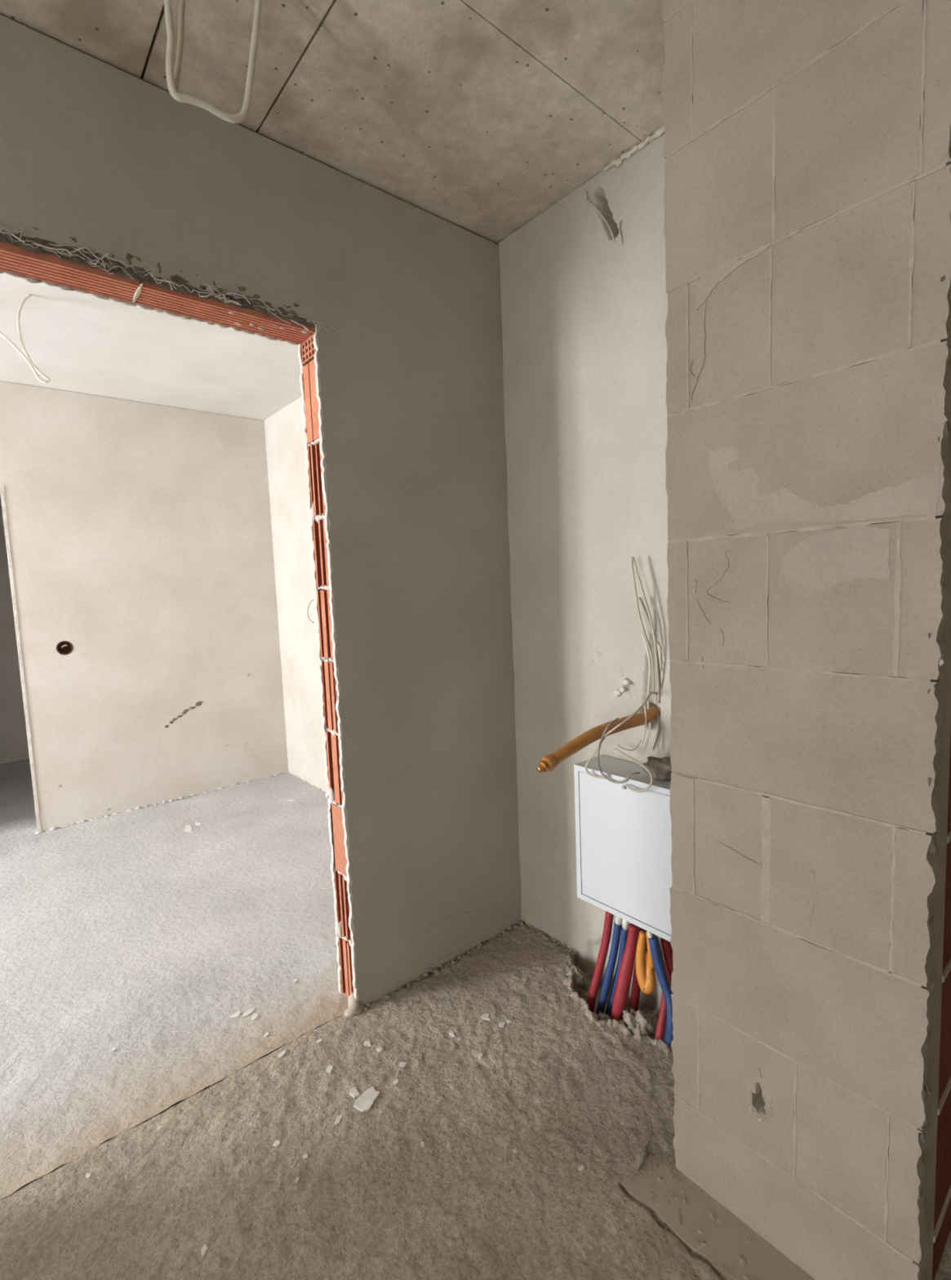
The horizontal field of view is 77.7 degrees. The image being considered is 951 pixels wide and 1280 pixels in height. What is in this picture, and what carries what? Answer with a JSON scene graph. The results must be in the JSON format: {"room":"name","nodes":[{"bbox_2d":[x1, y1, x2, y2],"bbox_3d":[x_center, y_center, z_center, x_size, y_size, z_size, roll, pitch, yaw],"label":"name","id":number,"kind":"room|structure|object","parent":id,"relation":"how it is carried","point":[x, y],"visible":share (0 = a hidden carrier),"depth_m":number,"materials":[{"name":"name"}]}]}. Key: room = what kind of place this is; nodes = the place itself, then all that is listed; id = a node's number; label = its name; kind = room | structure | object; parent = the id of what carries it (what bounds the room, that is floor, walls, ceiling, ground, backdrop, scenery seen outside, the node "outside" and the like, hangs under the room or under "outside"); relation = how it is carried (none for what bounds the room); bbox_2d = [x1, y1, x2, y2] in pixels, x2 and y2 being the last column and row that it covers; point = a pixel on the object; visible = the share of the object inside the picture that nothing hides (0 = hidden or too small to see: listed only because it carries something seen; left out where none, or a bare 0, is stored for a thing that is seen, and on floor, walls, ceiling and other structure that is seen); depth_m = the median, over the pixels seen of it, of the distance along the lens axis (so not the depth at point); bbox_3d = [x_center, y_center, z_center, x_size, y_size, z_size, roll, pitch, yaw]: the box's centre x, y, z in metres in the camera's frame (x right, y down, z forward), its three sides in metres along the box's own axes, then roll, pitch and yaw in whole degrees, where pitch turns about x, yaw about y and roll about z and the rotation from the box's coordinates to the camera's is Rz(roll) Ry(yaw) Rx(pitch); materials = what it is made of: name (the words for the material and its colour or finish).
{"room":"building under construction","nodes":[
{"label":"building under construction","id":0,"kind":"room"},
{"bbox_2d":[0,494,29,764],"bbox_3d":[-4.907,-0.137,4.520,5.136,2.800,0.120,-7,7,-40],"label":"wall","id":1,"kind":"structure","parent":0,"point":[14,746],"depth_m":5.16,"materials":[{"name":"beige paint"}]},
{"bbox_2d":[0,381,320,834],"bbox_3d":[-2.719,0.033,1.955,5.149,2.750,2.505,-7,7,-40],"label":"wall","id":2,"kind":"structure","parent":0,"point":[139,538],"depth_m":3.86,"materials":[{"name":"beige paint"}]},
{"bbox_2d":[56,640,73,654],"bbox_3d":[-2.531,0.048,3.632,0.086,0.086,0.048,-7,7,-40],"label":"junction box","id":3,"kind":"object","parent":2,"relation":"attached to","point":[64,647],"visible":1,"depth_m":3.64,"materials":[{"name":"plastic"}]},
{"bbox_2d":[0,13,521,1017],"bbox_3d":[-1.700,0.094,0.837,5.256,2.750,0.155,-7,7,-40],"label":"wall","id":4,"kind":"structure","parent":0,"point":[115,188],"depth_m":1.91,"materials":[{"name":"grey paint"}]},
{"bbox_2d":[307,599,314,622],"bbox_3d":[-0.539,-0.094,1.929,0.009,0.077,0.041,-7,7,-40],"label":"wire loop","id":5,"kind":"object","parent":4,"relation":"attached to","point":[313,599],"visible":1,"depth_m":1.94,"materials":[{"name":"white plastic"}]},
{"bbox_2d":[263,396,327,792],"bbox_3d":[-0.657,-0.219,3.558,0.120,2.800,2.707,-7,7,-40],"label":"wall","id":6,"kind":"structure","parent":0,"point":[285,438],"depth_m":4.18,"materials":[{"name":"beige paint"}]},
{"bbox_2d":[0,0,665,420],"bbox_3d":[-2.190,-1.428,1.711,5.900,0.160,8.200,-7,7,-40],"label":"ceiling","id":7,"kind":"structure","parent":0,"point":[481,117],"depth_m":1.57,"materials":[{"name":"concrete"}]},
{"bbox_2d":[0,331,44,382],"bbox_3d":[-2.018,-1.234,2.422,0.488,0.383,0.136,0,6,21],"label":"cable","id":8,"kind":"object","parent":7,"relation":"hanging from","point":[4,336],"visible":1,"depth_m":2.38,"materials":[{"name":"white plastic"}]},
{"bbox_2d":[17,293,50,383],"bbox_3d":[-1.821,-1.241,2.414,0.097,0.380,0.076,1,6,30],"label":"cable","id":9,"kind":"object","parent":7,"relation":"hanging from","point":[28,295],"visible":1,"depth_m":2.41,"materials":[{"name":"white plastic"}]},
{"bbox_2d":[173,0,186,92],"bbox_3d":[-0.528,-1.155,1.032,0.013,0.402,0.051,-1,5,18],"label":"cable","id":10,"kind":"object","parent":7,"relation":"hanging from","point":[178,64],"visible":1,"depth_m":1.04,"materials":[{"name":"white plastic"}]},
{"bbox_2d":[163,0,262,123],"bbox_3d":[-0.458,-1.152,1.045,0.212,0.418,0.043,-7,7,-40],"label":"cable","id":11,"kind":"object","parent":7,"relation":"hanging from","point":[242,115],"visible":1,"depth_m":1.06,"materials":[{"name":"white plastic"}]},
{"bbox_2d":[0,759,950,1279],"bbox_3d":[-2.009,1.358,1.958,6.000,0.177,8.300,-7,7,-40],"label":"floor","id":12,"kind":"structure","parent":0,"point":[476,1119],"depth_m":1.64,"materials":[{"name":"concrete"}]},
{"bbox_2d":[568,964,585,993],"bbox_3d":[0.353,1.202,2.088,0.060,0.107,0.070,-7,7,-40],"label":"chunk","id":13,"kind":"object","parent":12,"relation":"on","point":[579,975],"visible":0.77,"depth_m":2.07,"materials":[{"name":"grey concrete"}]},
{"bbox_2d":[586,911,613,1012],"bbox_3d":[0.417,1.074,1.973,0.103,0.355,0.032,-2,5,-2],"label":"insulated pipe","id":14,"kind":"object","parent":12,"relation":"on","point":[608,922],"visible":0.87,"depth_m":1.96,"materials":[{"name":"red plastic"}]},
{"bbox_2d":[592,1011,611,1020],"bbox_3d":[0.404,1.232,1.897,0.049,0.076,0.109,-7,7,-40],"label":"chunk","id":15,"kind":"object","parent":12,"relation":"on","point":[601,1015],"visible":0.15,"depth_m":1.89,"materials":[{"name":"grey concrete"}]},
{"bbox_2d":[595,915,622,1014],"bbox_3d":[0.441,1.071,1.948,0.093,0.347,0.029,-3,5,-4],"label":"insulated pipe","id":16,"kind":"object","parent":12,"relation":"on","point":[617,925],"visible":0.95,"depth_m":1.94,"materials":[{"name":"blue plastic"}]},
{"bbox_2d":[604,919,629,1017],"bbox_3d":[0.467,1.079,1.945,0.088,0.356,0.027,-2,5,6],"label":"insulated pipe","id":17,"kind":"object","parent":12,"relation":"on","point":[624,928],"visible":0.53,"depth_m":1.94,"materials":[{"name":"blue plastic"}]},
{"bbox_2d":[610,923,639,1021],"bbox_3d":[0.478,1.073,1.887,0.097,0.325,0.046,-3,5,-11],"label":"insulated pipe","id":18,"kind":"object","parent":12,"relation":"on","point":[626,968],"visible":0.93,"depth_m":1.87,"materials":[{"name":"red plastic"}]},
{"bbox_2d":[628,926,646,1012],"bbox_3d":[0.535,1.095,1.943,0.034,0.338,0.072,-7,7,-40],"label":"insulated pipe","id":19,"kind":"object","parent":12,"relation":"on","point":[635,991],"visible":0.38,"depth_m":1.95,"materials":[{"name":"red plastic"}]},
{"bbox_2d":[622,1008,655,1036],"bbox_3d":[0.501,1.198,1.829,0.083,0.105,0.107,-7,7,-40],"label":"chunk","id":20,"kind":"object","parent":12,"relation":"on","point":[634,1020],"visible":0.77,"depth_m":1.80,"materials":[{"name":"grey concrete"}]},
{"bbox_2d":[633,1145,648,1169],"bbox_3d":[0.395,1.230,1.403,0.019,0.020,0.058,1,6,35],"label":"lump","id":21,"kind":"object","parent":12,"relation":"on","point":[642,1153],"visible":1,"depth_m":1.40,"materials":[{"name":"grey concrete"}]},
{"bbox_2d":[646,930,673,1044],"bbox_3d":[0.566,1.038,1.772,0.050,0.282,0.134,-3,5,-9],"label":"insulated pipe","id":22,"kind":"object","parent":12,"relation":"on","point":[659,965],"visible":0.84,"depth_m":1.76,"materials":[{"name":"blue plastic"}]},
{"bbox_2d":[654,985,671,1040],"bbox_3d":[0.566,1.129,1.782,0.082,0.164,0.027,-7,7,-44],"label":"insulated pipe","id":23,"kind":"object","parent":12,"relation":"on","point":[662,1019],"visible":0.6,"depth_m":1.77,"materials":[{"name":"red plastic"}]},
{"bbox_2d":[662,0,950,1279],"bbox_3d":[1.087,-0.080,1.533,1.373,2.750,0.484,-7,7,-40],"label":"wall pier","id":24,"kind":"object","parent":12,"relation":"on","point":[806,152],"visible":1,"depth_m":1.06,"materials":[{"name":"beige concrete"}]},
{"bbox_2d":[498,125,671,1008],"bbox_3d":[0.517,-0.101,2.001,0.197,2.754,0.997,-7,7,-40],"label":"wall","id":25,"kind":"structure","parent":0,"point":[584,313],"depth_m":2.00,"materials":[{"name":"grey paint"}]},
{"bbox_2d":[536,706,660,773],"bbox_3d":[0.377,0.295,1.780,0.464,0.134,0.047,-5,6,-28],"label":"conduit pipe","id":26,"kind":"object","parent":25,"relation":"attached to","point":[549,762],"visible":0.94,"depth_m":1.75,"materials":[{"name":"orange plastic"}]},
{"bbox_2d":[640,704,646,746],"bbox_3d":[0.530,0.268,1.846,0.025,0.133,0.021,-7,7,-40],"label":"cable","id":27,"kind":"object","parent":26,"relation":"attached to","point":[645,711],"visible":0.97,"depth_m":1.84,"materials":[{"name":"white plastic"}]},
{"bbox_2d":[585,191,615,243],"bbox_3d":[0.387,-1.328,1.849,0.019,0.204,0.110,-7,7,-40],"label":"cable","id":28,"kind":"object","parent":25,"relation":"attached to","point":[588,201],"visible":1,"depth_m":1.83,"materials":[{"name":"beige plastic"}]},
{"bbox_2d":[618,220,622,247],"bbox_3d":[0.445,-1.241,1.801,0.013,0.081,0.011,-7,7,-40],"label":"cable","id":29,"kind":"object","parent":25,"relation":"attached to","point":[620,220],"visible":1,"depth_m":1.80,"materials":[{"name":"grey plastic"}]},
{"bbox_2d":[585,691,657,778],"bbox_3d":[0.458,0.300,1.797,0.232,0.273,0.138,-2,5,1],"label":"cable","id":30,"kind":"object","parent":25,"relation":"attached to","point":[651,692],"visible":0.99,"depth_m":1.76,"materials":[{"name":"white plastic"}]},
{"bbox_2d":[573,755,672,942],"bbox_3d":[0.561,0.641,1.804,0.152,0.456,0.535,-7,7,-40],"label":"utility box","id":31,"kind":"object","parent":25,"relation":"attached to","point":[624,838],"visible":0.59,"depth_m":1.82,"materials":[{"name":"white metal"}]},
{"bbox_2d":[597,717,639,783],"bbox_3d":[0.406,0.334,1.772,0.119,0.216,0.125,-7,7,-40],"label":"cable","id":32,"kind":"object","parent":31,"relation":"attached to","point":[616,718],"visible":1,"depth_m":1.77,"materials":[{"name":"grey plastic"}]},
{"bbox_2d":[617,739,642,751],"bbox_3d":[0.496,0.337,1.909,0.087,0.040,0.017,3,7,43],"label":"cable","id":33,"kind":"object","parent":31,"relation":"on","point":[641,740],"visible":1,"depth_m":1.90,"materials":[{"name":"grey plastic"}]},
{"bbox_2d":[614,747,653,792],"bbox_3d":[0.463,0.400,1.800,0.044,0.085,0.238,-3,5,-12],"label":"cable","id":34,"kind":"object","parent":31,"relation":"on","point":[648,787],"visible":1,"depth_m":1.73,"materials":[{"name":"white plastic"}]},
{"bbox_2d":[635,930,656,994],"bbox_3d":[0.532,1.009,1.842,0.055,0.187,0.062,-3,5,-3],"label":"pipe","id":35,"kind":"object","parent":31,"relation":"attached to","point":[646,977],"visible":0.91,"depth_m":1.84,"materials":[{"name":"orange plastic"}]},
{"bbox_2d":[645,932,654,969],"bbox_3d":[0.536,0.956,1.812,0.020,0.113,0.030,-7,7,-40],"label":"pipe","id":36,"kind":"object","parent":31,"relation":"attached to","point":[651,962],"visible":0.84,"depth_m":1.81,"materials":[{"name":"orange plastic"}]},
{"bbox_2d":[641,755,671,780],"bbox_3d":[0.558,0.385,1.776,0.113,0.066,0.110,-1,5,17],"label":"lump","id":37,"kind":"object","parent":31,"relation":"on","point":[660,768],"visible":0.71,"depth_m":1.74,"materials":[{"name":"grey concrete"}]},
{"bbox_2d":[660,937,672,985],"bbox_3d":[0.600,1.036,1.811,0.038,0.230,0.076,-3,5,-13],"label":"insulated pipe","id":38,"kind":"object","parent":31,"relation":"attached to","point":[666,945],"visible":0.42,"depth_m":1.80,"materials":[{"name":"red plastic"}]},
{"bbox_2d":[631,556,659,700],"bbox_3d":[0.529,-0.033,1.817,0.081,0.450,0.051,-3,5,-10],"label":"cable","id":39,"kind":"object","parent":25,"relation":"attached to","point":[633,558],"visible":0.98,"depth_m":1.81,"materials":[{"name":"grey plastic"}]},
{"bbox_2d":[640,632,651,729],"bbox_3d":[0.544,0.137,1.859,0.037,0.326,0.026,-7,7,-40],"label":"cable","id":40,"kind":"object","parent":25,"relation":"attached to","point":[642,634],"visible":0.88,"depth_m":1.84,"materials":[{"name":"grey plastic"}]},
{"bbox_2d":[638,597,661,702],"bbox_3d":[0.540,0.033,1.827,0.063,0.333,0.027,-2,5,7],"label":"cable","id":41,"kind":"object","parent":25,"relation":"attached to","point":[639,598],"visible":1,"depth_m":1.82,"materials":[{"name":"grey plastic"}]},
{"bbox_2d":[652,713,660,750],"bbox_3d":[0.569,0.287,1.846,0.018,0.112,0.040,3,7,43],"label":"cable","id":42,"kind":"object","parent":25,"relation":"attached to","point":[658,716],"visible":1,"depth_m":1.84,"materials":[{"name":"grey plastic"}]}
]}

